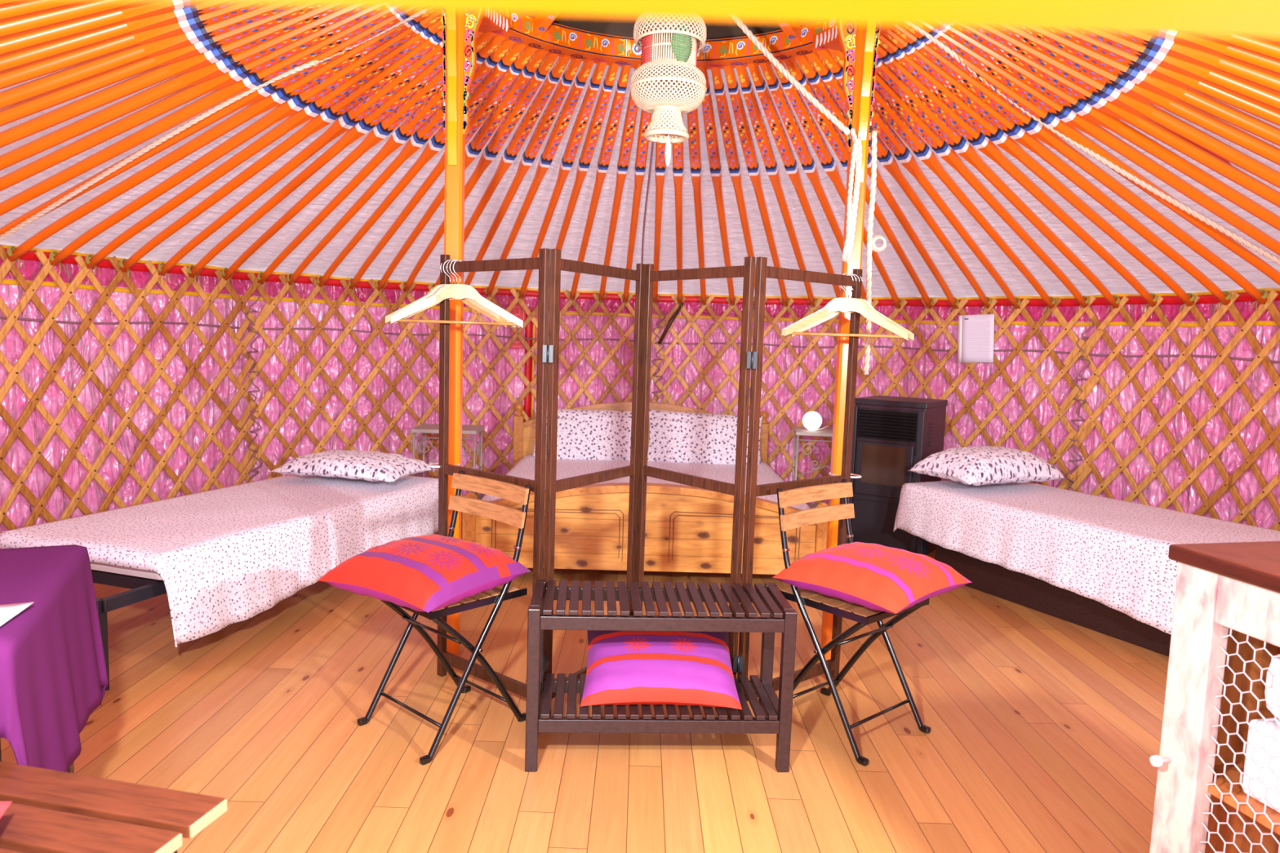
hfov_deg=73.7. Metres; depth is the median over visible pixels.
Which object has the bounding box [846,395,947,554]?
stove
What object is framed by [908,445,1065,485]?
pillow
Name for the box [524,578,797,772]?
slatted bench
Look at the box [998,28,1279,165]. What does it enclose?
pole
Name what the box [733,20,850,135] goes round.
rope
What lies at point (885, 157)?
pole
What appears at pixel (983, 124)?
pole
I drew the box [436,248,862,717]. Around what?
folding screen
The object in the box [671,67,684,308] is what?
pole
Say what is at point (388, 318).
clothes hanger
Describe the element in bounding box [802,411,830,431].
globe lamp
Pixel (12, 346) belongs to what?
wall
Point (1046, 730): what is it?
floor
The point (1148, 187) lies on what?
rope
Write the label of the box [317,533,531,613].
cushion
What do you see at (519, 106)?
pole
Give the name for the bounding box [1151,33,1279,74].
pole
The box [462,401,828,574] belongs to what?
double bed
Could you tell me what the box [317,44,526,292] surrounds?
pole
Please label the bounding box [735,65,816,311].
pole
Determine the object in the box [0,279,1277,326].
trim
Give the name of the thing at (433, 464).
cable tie
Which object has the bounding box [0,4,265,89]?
pole
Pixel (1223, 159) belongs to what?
strip
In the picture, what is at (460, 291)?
clothes hanger
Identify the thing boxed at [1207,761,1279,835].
shelf
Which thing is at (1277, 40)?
pole
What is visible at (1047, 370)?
wall
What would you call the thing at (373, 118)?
pole
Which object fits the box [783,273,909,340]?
clothes hanger
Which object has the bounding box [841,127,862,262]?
coiled rope
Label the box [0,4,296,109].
pole
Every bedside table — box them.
[411,423,484,499]
[791,426,832,508]
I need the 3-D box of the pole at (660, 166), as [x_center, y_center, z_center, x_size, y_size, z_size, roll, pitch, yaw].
[0.117,-1.349,5.293,0.063,1.136,2.166,2,6,1]
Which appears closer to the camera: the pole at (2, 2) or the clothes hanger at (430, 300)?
the pole at (2, 2)
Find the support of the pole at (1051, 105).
attached to the ring
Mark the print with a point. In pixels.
(964, 318)
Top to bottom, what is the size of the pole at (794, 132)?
1.138 m
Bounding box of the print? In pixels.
[964,318,991,354]
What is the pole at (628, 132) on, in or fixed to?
attached to the ring
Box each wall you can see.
[0,257,247,548]
[244,280,1095,504]
[1080,300,1279,528]
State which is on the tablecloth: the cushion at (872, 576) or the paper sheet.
the paper sheet
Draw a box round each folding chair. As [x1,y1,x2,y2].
[356,470,531,764]
[776,479,930,766]
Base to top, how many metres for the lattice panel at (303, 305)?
1.613 m
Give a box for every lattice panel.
[0,244,272,530]
[242,271,674,498]
[650,293,1104,503]
[1071,288,1279,531]
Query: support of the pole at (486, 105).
attached to the ring
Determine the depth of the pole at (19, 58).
2.58 m
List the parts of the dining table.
leg, leg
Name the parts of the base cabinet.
door knob, corner post, panel, rail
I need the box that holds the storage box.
[1242,717,1279,813]
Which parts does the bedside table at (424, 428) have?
leg, leg, leg, leg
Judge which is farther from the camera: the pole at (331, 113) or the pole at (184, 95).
the pole at (331, 113)
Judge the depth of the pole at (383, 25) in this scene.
3.53 m
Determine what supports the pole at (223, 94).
attached to the ring
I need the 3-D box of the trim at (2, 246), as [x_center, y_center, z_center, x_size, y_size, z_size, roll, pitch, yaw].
[0.086,-0.683,3.394,6.329,0.030,6.274,2,6,0]
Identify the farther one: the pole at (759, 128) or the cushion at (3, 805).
the pole at (759, 128)
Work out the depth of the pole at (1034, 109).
3.64 m
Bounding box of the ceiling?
[0,56,1279,297]
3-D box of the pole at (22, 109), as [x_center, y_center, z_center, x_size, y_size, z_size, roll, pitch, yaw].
[-1.844,-1.166,2.930,2.165,1.138,0.067,1,6,-11]
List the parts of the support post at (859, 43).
carved moulding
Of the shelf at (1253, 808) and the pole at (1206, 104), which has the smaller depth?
the shelf at (1253, 808)
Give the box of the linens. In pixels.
[1264,654,1279,719]
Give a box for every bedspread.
[0,474,438,647]
[893,480,1279,635]
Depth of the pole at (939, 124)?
4.16 m
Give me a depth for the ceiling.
4.90 m
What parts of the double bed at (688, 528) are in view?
foot post, head post, headboard, headboard rail, footboard, footboard rail, head post, foot post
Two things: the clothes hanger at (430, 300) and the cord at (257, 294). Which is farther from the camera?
the cord at (257, 294)
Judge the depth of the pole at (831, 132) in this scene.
4.50 m
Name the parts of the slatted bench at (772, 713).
leg, rail, leg, rail, rail, rail, rail, rail, leg, rail, rail, leg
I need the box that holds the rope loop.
[871,234,887,252]
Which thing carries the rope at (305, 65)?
attached to the pole at (383, 25)
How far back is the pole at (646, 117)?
5.05 m
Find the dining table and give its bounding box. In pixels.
[0,737,74,773]
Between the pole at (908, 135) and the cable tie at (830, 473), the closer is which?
the cable tie at (830, 473)
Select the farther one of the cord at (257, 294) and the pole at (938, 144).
the cord at (257, 294)
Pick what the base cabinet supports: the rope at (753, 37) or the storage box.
the storage box
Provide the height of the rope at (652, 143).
1.070 m
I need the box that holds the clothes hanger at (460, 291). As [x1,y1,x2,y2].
[395,258,523,328]
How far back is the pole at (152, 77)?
3.06 m
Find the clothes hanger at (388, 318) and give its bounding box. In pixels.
[385,259,512,327]
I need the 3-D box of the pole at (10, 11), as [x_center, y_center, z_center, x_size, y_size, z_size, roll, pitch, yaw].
[-1.549,-1.083,2.220,2.165,1.137,0.063,-2,7,-34]
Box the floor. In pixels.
[0,511,1168,852]
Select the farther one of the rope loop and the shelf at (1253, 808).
the rope loop
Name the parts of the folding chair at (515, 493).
seat, leg, leg, seat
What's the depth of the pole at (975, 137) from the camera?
4.07 m
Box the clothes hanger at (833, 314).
[791,275,914,338]
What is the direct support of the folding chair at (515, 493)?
on the floor
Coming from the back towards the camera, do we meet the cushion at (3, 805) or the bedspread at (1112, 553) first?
the bedspread at (1112, 553)
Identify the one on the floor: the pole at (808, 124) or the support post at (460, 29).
the support post at (460, 29)
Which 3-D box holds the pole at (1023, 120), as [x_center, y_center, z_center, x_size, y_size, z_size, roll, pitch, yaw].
[2.017,-1.135,3.830,2.165,1.138,0.063,0,6,-15]
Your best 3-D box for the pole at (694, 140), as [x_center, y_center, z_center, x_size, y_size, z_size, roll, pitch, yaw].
[0.357,-1.337,5.276,0.063,1.140,2.164,3,6,7]
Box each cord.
[244,292,262,482]
[651,311,665,401]
[1065,317,1093,491]
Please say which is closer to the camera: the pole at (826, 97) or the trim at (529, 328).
the pole at (826, 97)
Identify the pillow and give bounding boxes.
[271,449,437,482]
[533,407,631,460]
[647,409,762,464]
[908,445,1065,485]
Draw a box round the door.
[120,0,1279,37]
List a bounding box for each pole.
[0,0,26,5]
[0,0,91,20]
[0,0,149,37]
[0,1,198,55]
[0,3,232,72]
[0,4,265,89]
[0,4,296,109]
[0,5,319,126]
[0,6,342,147]
[0,7,364,170]
[0,8,384,191]
[0,8,402,216]
[0,9,420,235]
[6,10,435,268]
[49,10,441,272]
[84,18,442,275]
[119,28,442,278]
[157,40,442,281]
[187,31,483,283]
[222,31,496,285]
[257,35,506,288]
[287,40,515,290]
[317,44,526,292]
[348,47,537,293]
[376,50,548,295]
[402,53,559,296]
[431,55,570,288]
[463,57,582,284]
[484,60,594,300]
[517,62,606,302]
[549,63,618,281]
[568,65,631,304]
[597,66,639,306]
[622,81,653,306]
[652,80,667,306]
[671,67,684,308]
[685,81,707,308]
[698,67,736,310]
[711,66,755,291]
[723,66,789,311]
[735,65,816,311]
[747,63,840,297]
[759,62,866,300]
[771,61,902,311]
[782,57,933,313]
[795,55,959,312]
[805,53,991,312]
[816,49,1020,314]
[826,48,1055,313]
[875,57,1119,313]
[875,72,1088,312]
[876,44,1158,311]
[879,34,1195,312]
[883,28,1231,311]
[890,25,1268,310]
[902,25,1279,285]
[919,26,1279,255]
[936,26,1279,231]
[955,26,1279,207]
[974,27,1279,188]
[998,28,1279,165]
[1022,29,1279,146]
[1049,30,1279,125]
[1076,31,1279,110]
[1112,32,1279,92]
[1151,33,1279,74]
[1196,35,1279,60]
[1256,36,1279,44]
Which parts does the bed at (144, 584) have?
leg, mattress, bed frame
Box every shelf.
[806,503,828,508]
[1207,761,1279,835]
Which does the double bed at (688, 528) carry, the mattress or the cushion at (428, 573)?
the mattress
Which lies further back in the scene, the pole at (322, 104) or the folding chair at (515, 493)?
the pole at (322, 104)
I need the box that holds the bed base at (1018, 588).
[934,545,1171,656]
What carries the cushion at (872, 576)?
on the folding chair at (864, 615)
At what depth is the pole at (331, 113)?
3.99 m
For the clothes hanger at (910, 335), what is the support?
hanging from the folding screen
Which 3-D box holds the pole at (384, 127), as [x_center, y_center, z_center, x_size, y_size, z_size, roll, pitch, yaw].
[-1.546,-1.311,4.413,2.166,1.136,0.063,6,7,33]
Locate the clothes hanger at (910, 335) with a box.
[786,273,913,340]
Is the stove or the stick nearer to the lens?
the stove
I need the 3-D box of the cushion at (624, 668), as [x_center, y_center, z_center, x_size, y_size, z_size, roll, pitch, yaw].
[0.061,0.732,2.695,0.480,0.185,0.356,2,6,-2]
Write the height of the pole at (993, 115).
1.137 m
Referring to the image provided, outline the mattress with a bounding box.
[481,453,810,510]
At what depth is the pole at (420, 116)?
4.37 m
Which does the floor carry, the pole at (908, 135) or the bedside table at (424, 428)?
the bedside table at (424, 428)
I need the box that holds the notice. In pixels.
[957,314,994,362]
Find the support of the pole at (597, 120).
attached to the ring
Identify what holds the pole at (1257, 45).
attached to the ring
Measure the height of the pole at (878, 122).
1.142 m
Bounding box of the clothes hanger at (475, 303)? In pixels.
[390,259,515,327]
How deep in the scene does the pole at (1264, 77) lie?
2.62 m
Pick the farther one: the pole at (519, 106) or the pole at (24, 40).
the pole at (519, 106)
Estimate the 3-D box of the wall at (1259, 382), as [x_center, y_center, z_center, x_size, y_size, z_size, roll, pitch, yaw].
[2.309,0.300,2.492,1.421,1.597,5.250,4,6,23]
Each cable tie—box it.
[426,462,460,467]
[828,471,861,478]
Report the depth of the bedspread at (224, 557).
3.59 m
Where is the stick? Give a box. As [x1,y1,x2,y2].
[657,302,684,344]
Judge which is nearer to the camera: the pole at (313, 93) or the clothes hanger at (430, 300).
the clothes hanger at (430, 300)
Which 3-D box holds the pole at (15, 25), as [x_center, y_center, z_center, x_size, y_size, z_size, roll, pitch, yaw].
[-1.619,-1.096,2.333,2.164,1.139,0.064,-2,7,-30]
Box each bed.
[89,561,166,691]
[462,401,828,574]
[915,536,937,555]
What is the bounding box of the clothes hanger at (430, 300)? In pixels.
[391,259,519,328]
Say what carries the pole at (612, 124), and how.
attached to the ring
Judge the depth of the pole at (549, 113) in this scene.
4.66 m
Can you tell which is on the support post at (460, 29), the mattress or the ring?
the ring
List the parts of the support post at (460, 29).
carved moulding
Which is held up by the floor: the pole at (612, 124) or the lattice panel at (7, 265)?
the lattice panel at (7, 265)
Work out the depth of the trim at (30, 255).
5.44 m
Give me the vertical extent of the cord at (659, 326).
1.252 m
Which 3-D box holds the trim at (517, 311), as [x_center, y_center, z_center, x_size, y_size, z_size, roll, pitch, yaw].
[-0.848,-0.761,6.338,0.266,0.370,0.005,0,6,-17]
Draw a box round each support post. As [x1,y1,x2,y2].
[440,10,510,654]
[813,23,893,659]
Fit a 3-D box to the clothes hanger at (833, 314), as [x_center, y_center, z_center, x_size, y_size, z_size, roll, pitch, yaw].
[0.776,-0.435,3.093,0.444,0.232,0.013,2,6,-1]
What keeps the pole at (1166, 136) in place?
attached to the ring
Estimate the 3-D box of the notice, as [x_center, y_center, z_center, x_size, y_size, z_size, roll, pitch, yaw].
[2.192,-0.573,5.569,0.249,0.320,0.012,8,8,44]
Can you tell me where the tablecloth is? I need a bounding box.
[0,544,108,772]
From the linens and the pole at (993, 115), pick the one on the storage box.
the linens
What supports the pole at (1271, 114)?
attached to the ring
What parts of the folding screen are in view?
rail, rail, rail, rail, rail, rail, rail, rail, rail, rail, rail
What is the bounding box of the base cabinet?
[1149,541,1279,852]
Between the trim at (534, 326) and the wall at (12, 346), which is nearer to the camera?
the wall at (12, 346)
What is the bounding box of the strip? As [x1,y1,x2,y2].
[1179,135,1231,164]
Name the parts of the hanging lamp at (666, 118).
lamp shade, lamp shade, lamp shade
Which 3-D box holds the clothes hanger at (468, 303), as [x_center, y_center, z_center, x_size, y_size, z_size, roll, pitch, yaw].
[-0.688,-0.477,3.042,0.444,0.232,0.013,3,6,7]
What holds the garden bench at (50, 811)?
on the floor
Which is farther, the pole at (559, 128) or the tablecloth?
the pole at (559, 128)
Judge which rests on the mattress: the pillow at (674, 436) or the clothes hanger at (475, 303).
the pillow at (674, 436)
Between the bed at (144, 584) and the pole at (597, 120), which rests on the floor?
the bed at (144, 584)
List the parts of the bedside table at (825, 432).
leg, leg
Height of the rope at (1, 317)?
0.046 m
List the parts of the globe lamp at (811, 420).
globe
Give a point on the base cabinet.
(1225, 637)
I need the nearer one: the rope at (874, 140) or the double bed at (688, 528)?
the rope at (874, 140)
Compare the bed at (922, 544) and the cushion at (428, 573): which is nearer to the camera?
the cushion at (428, 573)
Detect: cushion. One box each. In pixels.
[0,801,12,817]
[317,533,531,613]
[580,630,742,709]
[772,542,972,613]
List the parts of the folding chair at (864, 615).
seat, leg, leg, seat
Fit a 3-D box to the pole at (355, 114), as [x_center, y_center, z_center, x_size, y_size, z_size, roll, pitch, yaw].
[-1.672,-1.290,4.195,2.163,1.141,0.067,5,7,26]
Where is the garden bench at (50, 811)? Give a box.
[0,761,226,852]
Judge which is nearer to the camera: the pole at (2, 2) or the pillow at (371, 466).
the pole at (2, 2)
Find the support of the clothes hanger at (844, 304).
hanging from the folding screen
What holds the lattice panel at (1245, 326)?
on the floor
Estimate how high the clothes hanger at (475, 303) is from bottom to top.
0.232 m
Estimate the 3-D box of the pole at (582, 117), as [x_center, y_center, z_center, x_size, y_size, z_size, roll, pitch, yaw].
[-0.521,-1.355,5.190,0.067,1.143,2.162,0,6,-18]
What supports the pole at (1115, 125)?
attached to the ring
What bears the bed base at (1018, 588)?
on the floor
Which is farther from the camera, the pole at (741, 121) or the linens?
the pole at (741, 121)
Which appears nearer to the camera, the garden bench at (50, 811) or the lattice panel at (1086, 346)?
the garden bench at (50, 811)
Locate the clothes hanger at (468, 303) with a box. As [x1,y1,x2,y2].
[386,260,507,327]
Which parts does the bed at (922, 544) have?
leg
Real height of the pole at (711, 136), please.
1.139 m
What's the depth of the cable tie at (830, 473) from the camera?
3.29 m
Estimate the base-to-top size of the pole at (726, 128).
1.141 m
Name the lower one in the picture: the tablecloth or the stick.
the tablecloth
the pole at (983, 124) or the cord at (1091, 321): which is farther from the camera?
the cord at (1091, 321)
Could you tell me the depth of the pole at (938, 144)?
4.30 m
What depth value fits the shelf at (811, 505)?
5.90 m
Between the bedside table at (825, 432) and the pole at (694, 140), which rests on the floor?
the bedside table at (825, 432)
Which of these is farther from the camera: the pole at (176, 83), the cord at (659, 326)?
the cord at (659, 326)
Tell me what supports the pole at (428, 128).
attached to the ring
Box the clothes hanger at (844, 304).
[780,273,907,340]
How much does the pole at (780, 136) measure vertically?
1.136 m
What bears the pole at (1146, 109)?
attached to the ring
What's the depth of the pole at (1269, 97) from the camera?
2.73 m
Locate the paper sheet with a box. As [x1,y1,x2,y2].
[0,601,34,626]
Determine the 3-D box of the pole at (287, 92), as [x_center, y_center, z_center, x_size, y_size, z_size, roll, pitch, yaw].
[-1.843,-1.245,3.697,2.164,1.139,0.063,3,6,11]
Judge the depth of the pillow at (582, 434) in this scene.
6.07 m
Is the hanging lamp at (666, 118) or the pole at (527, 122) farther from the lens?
the pole at (527, 122)
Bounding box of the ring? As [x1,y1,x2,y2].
[484,13,835,69]
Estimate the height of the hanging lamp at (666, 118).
0.895 m
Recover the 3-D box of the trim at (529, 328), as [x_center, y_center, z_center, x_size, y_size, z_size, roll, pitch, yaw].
[-0.838,-0.440,6.396,0.055,0.860,0.010,0,6,-17]
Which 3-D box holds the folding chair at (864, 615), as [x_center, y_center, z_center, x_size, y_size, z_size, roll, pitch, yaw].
[0.703,0.613,2.844,0.390,0.805,0.426,-3,8,-41]
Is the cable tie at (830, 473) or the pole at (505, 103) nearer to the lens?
the cable tie at (830, 473)
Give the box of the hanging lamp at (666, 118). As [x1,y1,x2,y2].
[629,17,706,165]
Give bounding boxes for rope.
[0,9,428,241]
[0,316,1279,363]
[640,84,657,263]
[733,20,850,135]
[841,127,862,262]
[862,129,877,374]
[911,26,1279,265]
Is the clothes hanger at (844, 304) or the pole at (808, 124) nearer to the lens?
the clothes hanger at (844, 304)
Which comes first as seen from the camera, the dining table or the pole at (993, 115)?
the dining table
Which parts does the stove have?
glass, fire door, plate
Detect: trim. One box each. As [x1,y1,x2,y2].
[0,244,1279,299]
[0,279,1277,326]
[4,248,1279,306]
[508,297,537,348]
[524,310,533,422]
[531,315,535,415]

